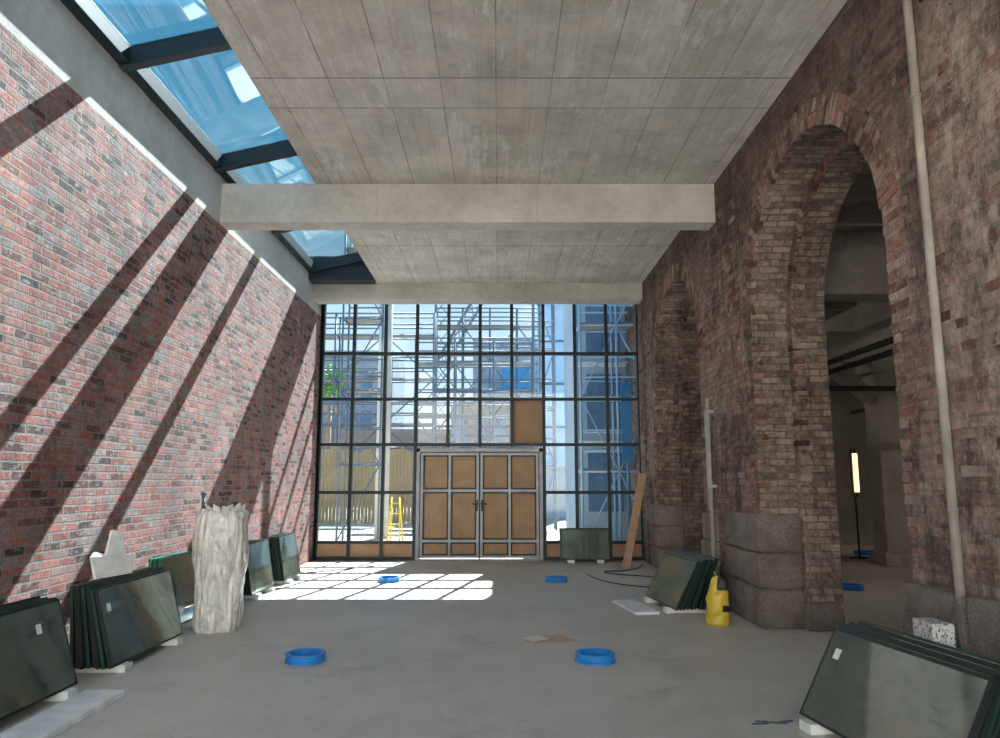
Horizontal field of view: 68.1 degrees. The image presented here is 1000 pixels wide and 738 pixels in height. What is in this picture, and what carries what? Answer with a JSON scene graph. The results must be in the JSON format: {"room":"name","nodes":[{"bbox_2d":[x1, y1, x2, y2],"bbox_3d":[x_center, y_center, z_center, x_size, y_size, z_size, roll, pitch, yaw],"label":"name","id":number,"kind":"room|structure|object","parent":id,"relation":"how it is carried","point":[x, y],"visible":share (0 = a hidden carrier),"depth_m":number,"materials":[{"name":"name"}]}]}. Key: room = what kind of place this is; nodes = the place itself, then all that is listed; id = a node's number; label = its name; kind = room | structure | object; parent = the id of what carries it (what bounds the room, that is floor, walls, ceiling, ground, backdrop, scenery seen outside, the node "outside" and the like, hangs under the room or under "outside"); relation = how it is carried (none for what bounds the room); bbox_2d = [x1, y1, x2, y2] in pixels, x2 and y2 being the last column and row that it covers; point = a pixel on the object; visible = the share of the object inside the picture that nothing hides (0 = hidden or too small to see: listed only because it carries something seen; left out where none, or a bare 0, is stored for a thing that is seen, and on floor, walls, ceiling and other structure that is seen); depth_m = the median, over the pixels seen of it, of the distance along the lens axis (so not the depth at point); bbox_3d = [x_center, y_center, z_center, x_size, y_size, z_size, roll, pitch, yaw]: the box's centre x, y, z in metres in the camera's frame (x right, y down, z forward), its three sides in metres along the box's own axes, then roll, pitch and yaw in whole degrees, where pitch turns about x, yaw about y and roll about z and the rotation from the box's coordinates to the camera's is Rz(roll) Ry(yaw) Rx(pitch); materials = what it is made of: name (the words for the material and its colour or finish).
{"room":"building under renovation","nodes":[
{"label":"building under renovation","id":0,"kind":"room"},
{"bbox_2d":[0,0,321,644],"bbox_3d":[-3.950,-0.206,6.882,0.400,5.650,17.550,0,-9,0],"label":"wall","id":1,"kind":"structure","parent":0,"point":[156,355],"depth_m":7.33,"materials":[{"name":"red brick"}]},
{"bbox_2d":[0,545,912,737],"bbox_3d":[5.175,2.957,8.253,18.650,0.200,21.200,0,-9,0],"label":"floor","id":2,"kind":"structure","parent":0,"point":[439,651],"depth_m":6.45,"materials":[{"name":"concrete"}]},
{"bbox_2d":[0,595,77,720],"bbox_3d":[-3.378,1.989,4.874,0.437,0.712,1.782,0,-9,0],"label":"glass panels","id":3,"kind":"object","parent":2,"relation":"on","point":[37,665],"visible":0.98,"depth_m":5.30,"materials":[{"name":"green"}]},
{"bbox_2d":[0,690,125,737],"bbox_3d":[-2.950,2.294,4.661,0.300,0.045,1.800,0,-9,0],"label":"board","id":4,"kind":"object","parent":2,"relation":"on","point":[51,722],"visible":1,"depth_m":4.96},
{"bbox_2d":[70,567,183,672],"bbox_3d":[-3.400,2.278,6.840,0.520,0.723,1.441,0,-9,0],"label":"glass panels","id":5,"kind":"object","parent":2,"relation":"on","point":[114,620],"visible":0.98,"depth_m":6.46,"materials":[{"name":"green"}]},
{"bbox_2d":[90,530,132,579],"bbox_3d":[-3.580,1.703,6.830,0.119,0.424,0.431,-4,-9,23],"label":"sheet","id":6,"kind":"object","parent":5,"relation":"on","point":[115,561],"visible":1,"depth_m":6.82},
{"bbox_2d":[148,551,194,630],"bbox_3d":[-3.524,2.429,8.072,0.328,0.791,0.846,0,-9,0],"label":"glass panels","id":7,"kind":"object","parent":2,"relation":"on","point":[180,563],"visible":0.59,"depth_m":8.15,"materials":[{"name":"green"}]},
{"bbox_2d":[201,492,206,508],"bbox_3d":[-3.500,2.180,8.672,0.070,1.460,0.070,0,-9,0],"label":"prop","id":8,"kind":"object","parent":2,"relation":"on","point":[203,494],"visible":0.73,"depth_m":8.75,"materials":[{"name":"grey metal"}]},
{"bbox_2d":[192,502,248,633],"bbox_3d":[-3.067,2.154,8.122,0.604,1.349,0.571,3,-9,-17],"label":"bundle","id":9,"kind":"object","parent":2,"relation":"on","point":[220,547],"visible":1,"depth_m":7.91,"materials":[{"name":"plastic"}]},
{"bbox_2d":[243,538,275,598],"bbox_3d":[-3.485,2.822,10.516,0.430,0.737,1.018,0,-9,0],"label":"glass panels","id":10,"kind":"object","parent":2,"relation":"on","point":[259,573],"visible":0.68,"depth_m":10.45,"materials":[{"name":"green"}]},
{"bbox_2d":[265,532,302,583],"bbox_3d":[-3.455,3.031,11.913,0.430,0.739,1.013,0,-9,0],"label":"glass panels","id":11,"kind":"object","parent":2,"relation":"on","point":[283,547],"visible":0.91,"depth_m":11.62,"materials":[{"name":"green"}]},
{"bbox_2d":[284,648,325,665],"bbox_3d":[-1.730,2.573,6.622,0.364,0.075,0.364,0,-9,0],"label":"cap","id":12,"kind":"object","parent":2,"relation":"on","point":[301,656],"visible":1,"depth_m":6.53,"materials":[{"name":"plastic"}]},
{"bbox_2d":[301,562,401,573],"bbox_3d":[-2.711,3.630,13.479,0.120,0.019,2.628,-7,-11,40],"label":"cable","id":13,"kind":"object","parent":2,"relation":"on","point":[396,562],"visible":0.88,"depth_m":13.42,"materials":[{"name":"black rubber"}]},
{"bbox_2d":[377,575,400,582],"bbox_3d":[-1.750,3.347,11.784,0.364,0.075,0.364,0,-9,0],"label":"cap","id":14,"kind":"object","parent":2,"relation":"on","point":[388,578],"visible":1,"depth_m":11.66,"materials":[{"name":"plastic"}]},
{"bbox_2d":[312,304,643,560],"bbox_3d":[-0.403,1.110,15.355,6.694,5.560,0.160,0,-9,0],"label":"window","id":15,"kind":"structure","parent":2,"relation":"on","point":[353,353],"depth_m":15.33,"materials":[{"name":"metal"}]},
{"bbox_2d":[318,324,638,537],"bbox_3d":[-0.395,1.006,15.384,6.562,5.017,0.006,0,-9,0],"label":"glazing","id":16,"kind":"object","parent":15,"relation":"attached to","point":[325,324],"visible":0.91,"depth_m":15.34,"materials":[{"name":"clear glass"}]},
{"bbox_2d":[317,401,641,556],"bbox_3d":[-0.395,2.227,15.188,6.562,3.172,0.020,0,-9,0],"label":"plywood infill","id":17,"kind":"object","parent":15,"relation":"attached to","point":[527,414],"visible":0.87,"depth_m":14.97,"materials":[{"name":"brown wood"}]},
{"bbox_2d":[415,448,543,560],"bbox_3d":[-0.395,2.741,15.040,2.572,2.240,0.140,0,-9,0],"label":"door","id":18,"kind":"structure","parent":15,"relation":"attached to","point":[539,451],"depth_m":15.03,"materials":[{"name":"metal"}]},
{"bbox_2d":[419,453,478,557],"bbox_3d":[-1.003,2.760,15.032,1.186,2.100,0.090,0,-9,0],"label":"leaf","id":19,"kind":"object","parent":18,"relation":"attached to","point":[449,487],"visible":1,"depth_m":15.01,"materials":[{"name":"wood"}]},
{"bbox_2d":[472,500,486,510],"bbox_3d":[-0.395,2.757,14.946,0.300,0.220,0.080,0,-9,0],"label":"handle","id":20,"kind":"object","parent":19,"relation":"attached to","point":[476,504],"visible":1,"depth_m":14.95,"materials":[{"name":"black metal"}]},
{"bbox_2d":[480,453,538,557],"bbox_3d":[0.213,2.760,15.032,1.186,2.100,0.090,0,-9,0],"label":"leaf","id":21,"kind":"object","parent":18,"relation":"attached to","point":[509,482],"visible":1,"depth_m":15.01,"materials":[{"name":"wood"}]},
{"bbox_2d":[520,634,577,643],"bbox_3d":[0.500,2.734,7.484,0.513,0.011,0.387,3,-9,-21],"label":"cardboard sheet","id":22,"kind":"object","parent":2,"relation":"on","point":[559,638],"visible":1,"depth_m":7.47,"materials":[{"name":"beige cardboard"}]},
{"bbox_2d":[545,575,567,582],"bbox_3d":[0.910,3.347,11.784,0.364,0.075,0.364,0,-9,0],"label":"cap","id":23,"kind":"object","parent":2,"relation":"on","point":[552,578],"visible":1,"depth_m":11.67,"materials":[{"name":"plastic"}]},
{"bbox_2d":[559,528,610,562],"bbox_3d":[1.701,3.476,14.593,1.004,0.654,0.314,0,-9,0],"label":"glass panels","id":24,"kind":"object","parent":2,"relation":"on","point":[569,560],"visible":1,"depth_m":14.57,"materials":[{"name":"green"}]},
{"bbox_2d":[575,648,615,665],"bbox_3d":[0.860,2.573,6.622,0.364,0.075,0.364,0,-9,0],"label":"cap","id":25,"kind":"object","parent":2,"relation":"on","point":[584,656],"visible":1,"depth_m":6.52,"materials":[{"name":"plastic"}]},
{"bbox_2d":[587,574,649,586],"bbox_3d":[1.929,3.381,11.826,1.634,0.015,0.839,-6,-10,34],"label":"cable","id":26,"kind":"object","parent":2,"relation":"on","point":[587,574],"visible":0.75,"depth_m":11.47,"materials":[{"name":"black rubber"}]},
{"bbox_2d":[620,380,632,525],"bbox_3d":[3.075,2.274,17.724,0.250,4.040,0.130,0,-9,0],"label":"tarp","id":27,"kind":"object","parent":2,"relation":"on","point":[625,389],"visible":0.78,"depth_m":17.78,"materials":[{"name":"blue plastic"}]},
{"bbox_2d":[604,563,653,577],"bbox_3d":[2.320,3.560,13.016,0.979,0.019,2.404,0,-9,0],"label":"cable","id":28,"kind":"object","parent":2,"relation":"on","point":[642,563],"visible":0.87,"depth_m":12.77,"materials":[{"name":"black rubber"}]},
{"bbox_2d":[622,473,646,568],"bbox_3d":[2.545,2.825,13.885,0.146,1.736,0.749,-8,-11,41],"label":"wooden plank","id":29,"kind":"object","parent":2,"relation":"on","point":[627,559],"visible":1,"depth_m":13.86,"materials":[{"name":"brown wood"}]},
{"bbox_2d":[613,599,659,614],"bbox_3d":[1.720,3.006,9.358,0.300,0.030,0.950,1,-9,-8],"label":"board","id":30,"kind":"object","parent":2,"relation":"on","point":[634,606],"visible":1,"depth_m":9.21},
{"bbox_2d":[648,504,684,568],"bbox_3d":[3.089,3.078,13.635,0.504,1.159,0.749,0,-9,0],"label":"plinth","id":31,"kind":"object","parent":2,"relation":"on","point":[670,518],"visible":0.84,"depth_m":13.32,"materials":[{"name":"grey stone"}]},
{"bbox_2d":[643,549,719,612],"bbox_3d":[2.302,2.708,9.499,0.649,0.661,1.193,1,-9,-7],"label":"glass panels","id":32,"kind":"object","parent":2,"relation":"on","point":[681,581],"visible":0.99,"depth_m":9.10,"materials":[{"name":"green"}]},
{"bbox_2d":[701,512,720,570],"bbox_3d":[3.090,2.541,10.064,0.516,1.163,0.695,0,-9,0],"label":"plinth","id":33,"kind":"object","parent":2,"relation":"on","point":[705,543],"visible":0.28,"depth_m":10.06,"materials":[{"name":"grey stone"}]},
{"bbox_2d":[705,571,730,625],"bbox_3d":[2.455,2.573,8.325,0.279,0.580,0.186,-3,-9,17],"label":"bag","id":34,"kind":"object","parent":2,"relation":"on","point":[717,597],"visible":1,"depth_m":8.26,"materials":[{"name":"yellow plastic"}]},
{"bbox_2d":[724,511,805,628],"bbox_3d":[3.087,2.299,8.693,0.530,1.232,1.263,0,-9,0],"label":"plinth","id":35,"kind":"object","parent":2,"relation":"on","point":[769,601],"visible":0.97,"depth_m":8.14,"materials":[{"name":"grey stone"}]},
{"bbox_2d":[751,720,793,724],"bbox_3d":[1.822,2.352,4.926,0.300,0.005,0.070,0,-9,-3],"label":"shard","id":36,"kind":"object","parent":2,"relation":"on","point":[764,722],"visible":1,"depth_m":4.92},
{"bbox_2d":[803,601,843,629],"bbox_3d":[3.482,2.657,7.997,0.401,0.293,0.227,0,-9,0],"label":"plinth","id":37,"kind":"object","parent":2,"relation":"on","point":[820,615],"visible":0.76,"depth_m":7.90,"materials":[{"name":"grey stone"}]},
{"bbox_2d":[842,583,863,590],"bbox_3d":[5.200,3.221,10.943,0.364,0.075,0.364,0,-9,0],"label":"cap","id":38,"kind":"object","parent":2,"relation":"on","point":[846,586],"visible":0.75,"depth_m":10.82,"materials":[{"name":"plastic"}]},
{"bbox_2d":[849,449,868,558],"bbox_3d":[7.450,2.797,15.446,0.304,2.250,0.304,-8,-12,44],"label":"work light","id":39,"kind":"object","parent":2,"relation":"on","point":[853,456],"visible":0.93,"depth_m":15.43,"materials":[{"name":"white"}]},
{"bbox_2d":[824,174,897,402],"bbox_3d":[8.855,-1.624,8.788,10.290,2.780,20.900,0,-9,0],"label":"ceiling","id":40,"kind":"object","parent":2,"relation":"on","point":[856,270],"visible":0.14,"depth_m":12.86,"materials":[{"name":"grey concrete"}]},
{"bbox_2d":[828,336,896,413],"bbox_3d":[8.830,-0.673,12.134,10.140,1.830,13.800,0,-9,0],"label":"hall pipework","id":41,"kind":"object","parent":40,"relation":"hanging from","point":[887,341],"depth_m":11.62,"materials":[{"name":"black metal"}]},
{"bbox_2d":[853,550,868,554],"bbox_3d":[7.900,3.993,16.086,0.364,0.075,0.364,0,-9,0],"label":"cap","id":42,"kind":"object","parent":2,"relation":"on","point":[862,552],"visible":0.76,"depth_m":15.99,"materials":[{"name":"plastic"}]},
{"bbox_2d":[799,620,999,737],"bbox_3d":[2.351,1.960,4.403,0.639,0.630,1.458,1,-9,-8],"label":"glass panels","id":43,"kind":"object","parent":2,"relation":"on","point":[870,680],"visible":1,"depth_m":4.32,"materials":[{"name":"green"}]},
{"bbox_2d":[912,618,955,647],"bbox_3d":[2.740,1.947,4.622,0.140,0.720,0.220,0,-9,0],"label":"concrete block","id":44,"kind":"object","parent":2,"relation":"on","point":[933,629],"visible":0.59,"depth_m":4.57,"materials":[{"name":"grey concrete"}]},
{"bbox_2d":[900,581,999,660],"bbox_3d":[3.088,1.799,4.289,0.522,0.908,1.841,0,-9,0],"label":"plinth","id":45,"kind":"object","parent":2,"relation":"on","point":[979,617],"visible":0.41,"depth_m":4.56,"materials":[{"name":"grey stone"}]},
{"bbox_2d":[202,0,846,282],"bbox_3d":[-0.420,-2.817,8.992,6.660,0.320,14.150,0,-9,0],"label":"ceiling","id":46,"kind":"structure","parent":0,"point":[362,91],"depth_m":7.73,"materials":[{"name":"concrete"}]},
{"bbox_2d":[60,0,375,283],"bbox_3d":[-3.050,-2.975,8.609,1.458,0.639,12.855,0,-9,0],"label":"skylight","id":47,"kind":"object","parent":46,"relation":"attached to","point":[178,56],"visible":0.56,"depth_m":8.38,"materials":[{"name":"glass"}]},
{"bbox_2d":[220,184,715,229],"bbox_3d":[-0.420,-2.216,10.136,6.660,0.550,0.330,0,-9,0],"label":"concrete beam","id":48,"kind":"structure","parent":46,"relation":"attached to","point":[243,206],"depth_m":9.98,"materials":[{"name":"grey concrete"}]},
{"bbox_2d":[314,282,642,303],"bbox_3d":[-0.420,-1.554,15.224,6.660,0.350,0.450,0,-9,0],"label":"concrete beam","id":49,"kind":"structure","parent":46,"relation":"attached to","point":[377,293],"depth_m":15.00,"materials":[{"name":"grey concrete"}]},
{"bbox_2d":[624,0,999,630],"bbox_3d":[3.301,-0.702,8.802,0.819,7.200,21.200,0,-9,0],"label":"wall","id":50,"kind":"structure","parent":0,"point":[731,314],"depth_m":7.35,"materials":[{"name":"brick"}]},
{"bbox_2d":[704,398,720,564],"bbox_3d":[2.862,1.571,9.965,0.095,2.350,0.196,0,-9,0],"label":"conduit","id":51,"kind":"object","parent":50,"relation":"attached to","point":[710,486],"visible":0.78,"depth_m":9.97,"materials":[{"name":"grey metal"}]},
{"bbox_2d":[902,0,965,649],"bbox_3d":[2.870,-0.629,4.908,0.068,5.200,0.068,0,-9,0],"label":"conduit","id":52,"kind":"object","parent":50,"relation":"attached to","point":[952,507],"visible":0.9,"depth_m":4.85,"materials":[{"name":"grey metal"}]},
{"bbox_2d":[824,311,874,544],"bbox_3d":[8.855,0.848,19.136,10.290,7.200,0.300,0,-9,0],"label":"wall","id":53,"kind":"structure","parent":0,"point":[848,429],"depth_m":18.74,"materials":[{"name":"concrete"}]},
{"bbox_2d":[834,162,876,230],"bbox_3d":[8.915,-4.411,9.358,11.170,0.300,21.200,0,-9,0],"label":"ceiling","id":54,"kind":"structure","parent":0,"point":[866,169],"depth_m":14.99,"materials":[{"name":"concrete"}]},
{"bbox_2d":[851,201,910,565],"bbox_3d":[7.600,0.188,14.735,0.680,7.200,0.680,0,-9,0],"label":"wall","id":55,"kind":"structure","parent":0,"point":[885,457],"depth_m":14.32,"materials":[{"name":"grey concrete"}]},
{"label":"outside","id":56,"kind":"structure","parent":0,"visible":0},
{"bbox_2d":[318,504,571,540],"bbox_3d":[0.000,11.807,66.787,120.000,0.260,104.400,0,-9,0],"label":"ground","id":57,"kind":"structure","parent":56,"point":[360,531],"depth_m":24.30,"materials":[{"name":"grey concrete"}]},
{"bbox_2d":[323,364,345,499],"bbox_3d":[-8.812,3.560,38.806,1.670,7.755,1.701,0,-9,0],"label":"tree","id":58,"kind":"object","parent":57,"relation":"on","point":[329,389],"visible":0.38,"depth_m":38.79,"materials":[{"name":"green plant"}]},
{"bbox_2d":[335,304,388,540],"bbox_3d":[-3.750,0.168,20.603,1.160,9.061,0.852,0,-9,0],"label":"scaffolding","id":59,"kind":"object","parent":57,"relation":"on","point":[348,319],"visible":0.44,"depth_m":20.23,"materials":[{"name":"grey metal"}]},
{"bbox_2d":[319,446,412,521],"bbox_3d":[-7.110,4.526,29.182,9.780,2.986,0.059,0,-9,0],"label":"fence","id":60,"kind":"object","parent":57,"relation":"on","point":[394,485],"visible":0.23,"depth_m":29.17,"materials":[{"name":"beige wood"}]},
{"bbox_2d":[322,313,436,512],"bbox_3d":[-6.200,2.022,33.015,6.700,9.075,0.987,0,-9,0],"label":"scaffolding","id":61,"kind":"object","parent":57,"relation":"on","point":[335,337],"visible":0.31,"depth_m":33.11,"materials":[{"name":"grey metal"}]},
{"bbox_2d":[374,304,392,538],"bbox_3d":[-3.350,0.094,21.726,0.400,9.540,0.400,0,-9,0],"label":"concrete post","id":62,"kind":"object","parent":57,"relation":"on","point":[390,324],"visible":0.34,"depth_m":21.38,"materials":[{"name":"grey concrete"}]},
{"bbox_2d":[386,497,403,540],"bbox_3d":[-2.700,3.944,19.253,0.383,1.201,0.692,0,-9,0],"label":"step ladder","id":63,"kind":"object","parent":57,"relation":"on","point":[390,523],"visible":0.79,"depth_m":19.23,"materials":[{"name":"yellow metal"}]},
{"bbox_2d":[321,339,537,503],"bbox_3d":[-10.500,3.465,57.826,39.000,13.500,24.600,0,-9,0],"label":"building","id":64,"kind":"structure","parent":57,"relation":"on","point":[397,389],"depth_m":62.08,"materials":[{"name":"concrete"}]},
{"bbox_2d":[434,304,482,447],"bbox_3d":[-1.475,0.266,43.947,4.740,15.821,0.878,0,-9,0],"label":"crane","id":65,"kind":"object","parent":57,"relation":"on","point":[453,333],"visible":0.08,"depth_m":44.12,"materials":[{"name":"metal"}]},
{"bbox_2d":[412,337,532,520],"bbox_3d":[-0.950,2.347,28.416,4.580,7.068,0.969,0,-9,0],"label":"scaffolding","id":66,"kind":"object","parent":57,"relation":"on","point":[454,416],"visible":0.44,"depth_m":28.33,"materials":[{"name":"grey metal"}]},
{"bbox_2d":[435,307,537,447],"bbox_3d":[1.000,2.151,40.630,9.110,11.078,1.095,0,-9,0],"label":"scaffolding","id":67,"kind":"object","parent":57,"relation":"on","point":[463,327],"visible":0.13,"depth_m":40.77,"materials":[{"name":"grey metal"}]},
{"bbox_2d":[532,304,556,529],"bbox_3d":[1.550,0.907,25.548,0.770,9.064,0.861,0,-9,0],"label":"scaffolding","id":68,"kind":"object","parent":57,"relation":"on","point":[552,408],"visible":0.41,"depth_m":25.36,"materials":[{"name":"grey metal"}]},
{"bbox_2d":[537,304,564,465],"bbox_3d":[2.550,1.100,35.169,1.400,11.543,2.113,0,-9,0],"label":"building","id":69,"kind":"structure","parent":57,"relation":"on","point":[559,329],"depth_m":34.31,"materials":[{"name":"glass"}]},
{"bbox_2d":[546,466,565,517],"bbox_3d":[1.980,5.413,32.587,7.960,2.240,0.060,0,-9,0],"label":"fence","id":70,"kind":"object","parent":57,"relation":"on","point":[561,481],"visible":0.02,"depth_m":32.54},
{"bbox_2d":[563,304,628,540],"bbox_3d":[6.950,-0.497,21.158,10.100,10.540,3.300,0,-9,0],"label":"building","id":71,"kind":"structure","parent":57,"relation":"on","point":[590,341],"depth_m":19.40,"materials":[{"name":"glass"}]},
{"bbox_2d":[576,304,636,540],"bbox_3d":[3.800,0.266,18.566,3.660,8.261,0.852,0,-9,0],"label":"scaffolding","id":72,"kind":"object","parent":57,"relation":"on","point":[615,325],"visible":0.15,"depth_m":18.26,"materials":[{"name":"grey metal"}]}
]}

